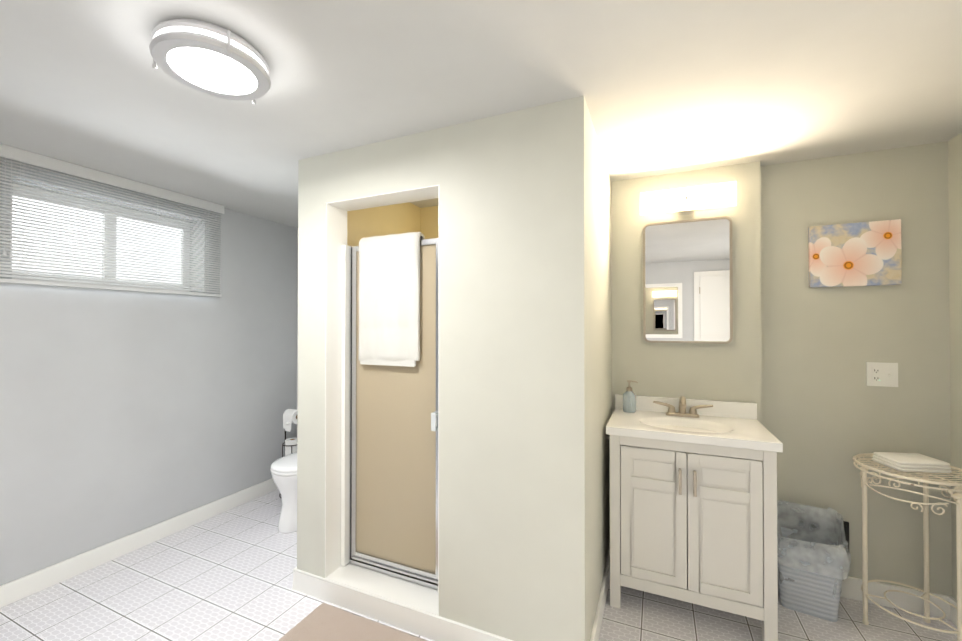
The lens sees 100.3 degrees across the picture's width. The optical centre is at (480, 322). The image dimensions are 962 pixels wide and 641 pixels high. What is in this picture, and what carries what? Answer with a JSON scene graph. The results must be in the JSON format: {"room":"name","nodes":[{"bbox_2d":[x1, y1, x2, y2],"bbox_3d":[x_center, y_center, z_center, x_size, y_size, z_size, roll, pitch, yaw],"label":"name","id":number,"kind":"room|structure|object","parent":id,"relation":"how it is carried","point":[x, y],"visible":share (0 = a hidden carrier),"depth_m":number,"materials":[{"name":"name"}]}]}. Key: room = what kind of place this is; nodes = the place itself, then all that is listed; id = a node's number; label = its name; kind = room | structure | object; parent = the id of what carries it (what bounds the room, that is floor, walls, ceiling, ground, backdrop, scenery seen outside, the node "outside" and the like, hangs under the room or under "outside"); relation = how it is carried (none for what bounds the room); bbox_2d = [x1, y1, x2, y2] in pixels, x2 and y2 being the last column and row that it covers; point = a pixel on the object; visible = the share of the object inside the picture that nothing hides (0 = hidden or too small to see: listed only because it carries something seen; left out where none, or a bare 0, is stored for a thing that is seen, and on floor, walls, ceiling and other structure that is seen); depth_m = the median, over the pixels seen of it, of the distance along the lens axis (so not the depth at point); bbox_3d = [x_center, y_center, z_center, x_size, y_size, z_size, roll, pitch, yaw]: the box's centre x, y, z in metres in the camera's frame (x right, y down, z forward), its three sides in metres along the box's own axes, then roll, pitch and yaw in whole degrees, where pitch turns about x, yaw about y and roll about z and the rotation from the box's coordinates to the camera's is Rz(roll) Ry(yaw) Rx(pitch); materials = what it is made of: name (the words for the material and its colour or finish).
{"room":"bathroom","nodes":[
{"label":"bathroom","id":0,"kind":"room"},
{"bbox_2d":[0,156,287,585],"bbox_3d":[-2.496,0.264,1.953,0.250,2.250,3.630,0,0,24],"label":"wall","id":1,"kind":"structure","parent":0,"point":[124,413],"depth_m":2.47,"materials":[{"name":"grey paint"}]},
{"bbox_2d":[12,183,201,292],"bbox_3d":[-2.251,-0.472,2.473,0.215,0.530,0.934,0,0,24],"label":"window unit","id":2,"kind":"structure","parent":1,"relation":"in","point":[96,241],"depth_m":2.44,"materials":[{"name":"white glass"}]},
{"bbox_2d":[0,144,223,296],"bbox_3d":[-2.162,-0.526,2.306,0.074,0.660,1.361,0,0,24],"label":"window blind","id":3,"kind":"object","parent":2,"relation":"attached to","point":[16,154],"visible":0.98,"depth_m":2.28,"materials":[{"name":"white plastic"}]},
{"bbox_2d":[0,478,277,607],"bbox_3d":[-2.373,1.336,1.902,0.017,0.105,3.656,0,0,24],"label":"baseboard","id":4,"kind":"structure","parent":1,"relation":"attached to","point":[13,591],"depth_m":2.39,"materials":[{"name":"white wood"}]},
{"bbox_2d":[297,96,611,640],"bbox_3d":[-0.071,0.267,2.306,1.479,2.250,1.075,0,0,24],"label":"wall","id":5,"kind":"structure","parent":0,"point":[517,221],"depth_m":1.69,"materials":[{"name":"paint"}]},
{"bbox_2d":[341,238,438,589],"bbox_3d":[-0.432,0.432,2.027,0.646,1.693,0.071,0,0,24],"label":"shower door","id":6,"kind":"structure","parent":5,"relation":"attached to","point":[389,470],"depth_m":2.05,"materials":[{"name":"beige glass"}]},
{"bbox_2d":[359,232,424,366],"bbox_3d":[-0.462,-0.120,2.062,0.366,0.672,0.087,0,0,24],"label":"hanging towel","id":7,"kind":"object","parent":6,"relation":"hanging from","point":[389,299],"visible":0.96,"depth_m":2.02,"materials":[{"name":"white fabric"}]},
{"bbox_2d":[292,567,512,640],"bbox_3d":[-0.290,1.336,1.799,1.513,0.105,0.017,0,0,24],"label":"baseboard","id":8,"kind":"structure","parent":5,"relation":"attached to","point":[431,626],"depth_m":1.85,"materials":[{"name":"white"}]},
{"bbox_2d":[590,549,609,640],"bbox_3d":[0.598,1.337,1.964,0.020,0.105,0.996,0,0,24],"label":"baseboard","id":9,"kind":"structure","parent":5,"relation":"attached to","point":[597,624],"depth_m":1.88,"materials":[{"name":"white"}]},
{"bbox_2d":[0,489,956,640],"bbox_3d":[-0.502,1.433,1.064,4.610,0.100,3.980,0,0,24],"label":"floor","id":10,"kind":"structure","parent":0,"point":[226,575],"depth_m":1.96,"materials":[{"name":"tile"}]},
{"bbox_2d":[270,452,296,532],"bbox_3d":[-1.198,0.997,2.966,0.424,0.800,0.721,0,0,24],"label":"toilet","id":11,"kind":"object","parent":10,"relation":"on","point":[283,469],"visible":0.23,"depth_m":2.67,"materials":[{"name":"white ceramic"}]},
{"bbox_2d":[279,409,296,497],"bbox_3d":[-1.526,1.049,3.254,0.192,0.700,0.196,0,0,24],"label":"toilet paper stand","id":12,"kind":"object","parent":10,"relation":"on","point":[289,418],"visible":0.35,"depth_m":3.21,"materials":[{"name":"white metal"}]},
{"bbox_2d":[278,603,426,640],"bbox_3d":[-0.509,1.374,1.571,0.836,0.024,0.548,0,0,24],"label":"bath rug","id":13,"kind":"object","parent":10,"relation":"on","point":[324,622],"visible":0.98,"depth_m":1.79,"materials":[{"name":"beige fabric"}]},
{"bbox_2d":[606,394,782,640],"bbox_3d":[1.031,0.888,2.040,0.712,1.004,0.499,0,0,24],"label":"bathroom vanity","id":14,"kind":"object","parent":10,"relation":"on","point":[693,501],"visible":1,"depth_m":1.84,"materials":[{"name":"white paint"}]},
{"bbox_2d":[623,380,637,412],"bbox_3d":[0.852,0.416,2.291,0.081,0.180,0.070,0,0,24],"label":"soap dispenser","id":15,"kind":"object","parent":14,"relation":"on","point":[629,400],"visible":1,"depth_m":2.27,"materials":[{"name":"clear glass"}]},
{"bbox_2d":[653,396,712,417],"bbox_3d":[1.077,0.446,2.144,0.291,0.118,0.154,0,0,24],"label":"faucet","id":16,"kind":"object","parent":14,"relation":"on","point":[671,413],"depth_m":2.17,"materials":[{"name":"silver metal"}]},
{"bbox_2d":[777,500,850,621],"bbox_3d":[1.602,1.156,1.979,0.307,0.468,0.228,0,-1,32],"label":"basket","id":17,"kind":"object","parent":10,"relation":"on","point":[812,564],"visible":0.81,"depth_m":1.92,"materials":[{"name":"grey wicker"}]},
{"bbox_2d":[852,453,961,640],"bbox_3d":[1.921,1.014,1.785,0.392,0.747,0.392,0,0,24],"label":"side table","id":18,"kind":"object","parent":10,"relation":"on","point":[956,496],"visible":0.96,"depth_m":1.78,"materials":[{"name":"white metal"}]},
{"bbox_2d":[872,452,951,472],"bbox_3d":[1.909,0.618,1.787,0.205,0.040,0.150,0,0,6],"label":"folded washcloth","id":19,"kind":"object","parent":18,"relation":"on","point":[910,462],"visible":0.98,"depth_m":1.74,"materials":[{"name":"white fabric"}]},
{"bbox_2d":[0,0,961,227],"bbox_3d":[-0.502,-0.917,1.082,4.610,0.100,3.980,0,0,24],"label":"ceiling","id":20,"kind":"structure","parent":0,"point":[662,87],"depth_m":1.44,"materials":[{"name":"paint"}]},
{"bbox_2d":[149,18,270,105],"bbox_3d":[-0.847,-0.822,1.278,0.320,0.087,0.324,0,0,24],"label":"ceiling light fixture","id":21,"kind":"object","parent":20,"relation":"attached to","point":[211,59],"visible":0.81,"depth_m":1.22,"materials":[{"name":"silver metal"}]},
{"bbox_2d":[288,136,959,600],"bbox_3d":[0.251,0.271,2.790,4.610,2.250,0.230,0,0,24],"label":"wall","id":22,"kind":"structure","parent":0,"point":[798,352],"depth_m":2.07,"materials":[{"name":"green paint"}]},
{"bbox_2d":[643,216,732,343],"bbox_3d":[1.151,-0.231,2.256,0.445,0.688,0.028,0,0,24],"label":"vanity mirror","id":23,"kind":"object","parent":22,"relation":"attached to","point":[687,281],"visible":0.92,"depth_m":2.24,"materials":[{"name":"silver metal"}]},
{"bbox_2d":[640,181,736,215],"bbox_3d":[1.138,-0.677,2.230,0.470,0.133,0.095,0,0,24],"label":"sconce","id":24,"kind":"object","parent":22,"relation":"attached to","point":[685,201],"visible":1,"depth_m":2.20,"materials":[{"name":"silver metal"}]},
{"bbox_2d":[780,512,848,555],"bbox_3d":[1.730,1.115,2.088,0.287,0.214,0.016,0,0,24],"label":"air vent","id":25,"kind":"object","parent":22,"relation":"in","point":[846,526],"visible":0.17,"depth_m":2.08,"materials":[{"name":"black metal"}]},
{"bbox_2d":[808,219,901,287],"bbox_3d":[1.877,-0.344,2.025,0.355,0.317,0.030,0,0,24],"label":"picture","id":26,"kind":"object","parent":22,"relation":"attached to","point":[857,254],"visible":0.96,"depth_m":2.01},
{"bbox_2d":[866,362,897,386],"bbox_3d":[1.983,0.255,1.983,0.118,0.118,0.016,0,0,24],"label":"outlet","id":27,"kind":"object","parent":22,"relation":"attached to","point":[881,374],"visible":1,"depth_m":1.99,"materials":[{"name":"white plastic"}]},
{"bbox_2d":[840,575,951,618],"bbox_3d":[1.839,1.337,2.037,0.719,0.105,0.026,0,0,24],"label":"baseboard","id":28,"kind":"structure","parent":22,"relation":"attached to","point":[851,586],"depth_m":1.96,"materials":[{"name":"white"}]},
{"bbox_2d":[956,133,961,482],"bbox_3d":[1.543,0.251,0.182,0.150,2.250,3.630,0,0,24],"label":"wall","id":29,"kind":"structure","parent":0,"point":[959,137],"depth_m":1.83,"materials":[{"name":"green paint"}]},
{"bbox_2d":[948,597,956,625],"bbox_3d":[1.474,1.324,0.215,0.017,0.105,3.656,0,0,24],"label":"baseboard","id":30,"kind":"structure","parent":29,"relation":"attached to","point":[952,612],"depth_m":1.86,"materials":[{"name":"white wood"}]}
]}

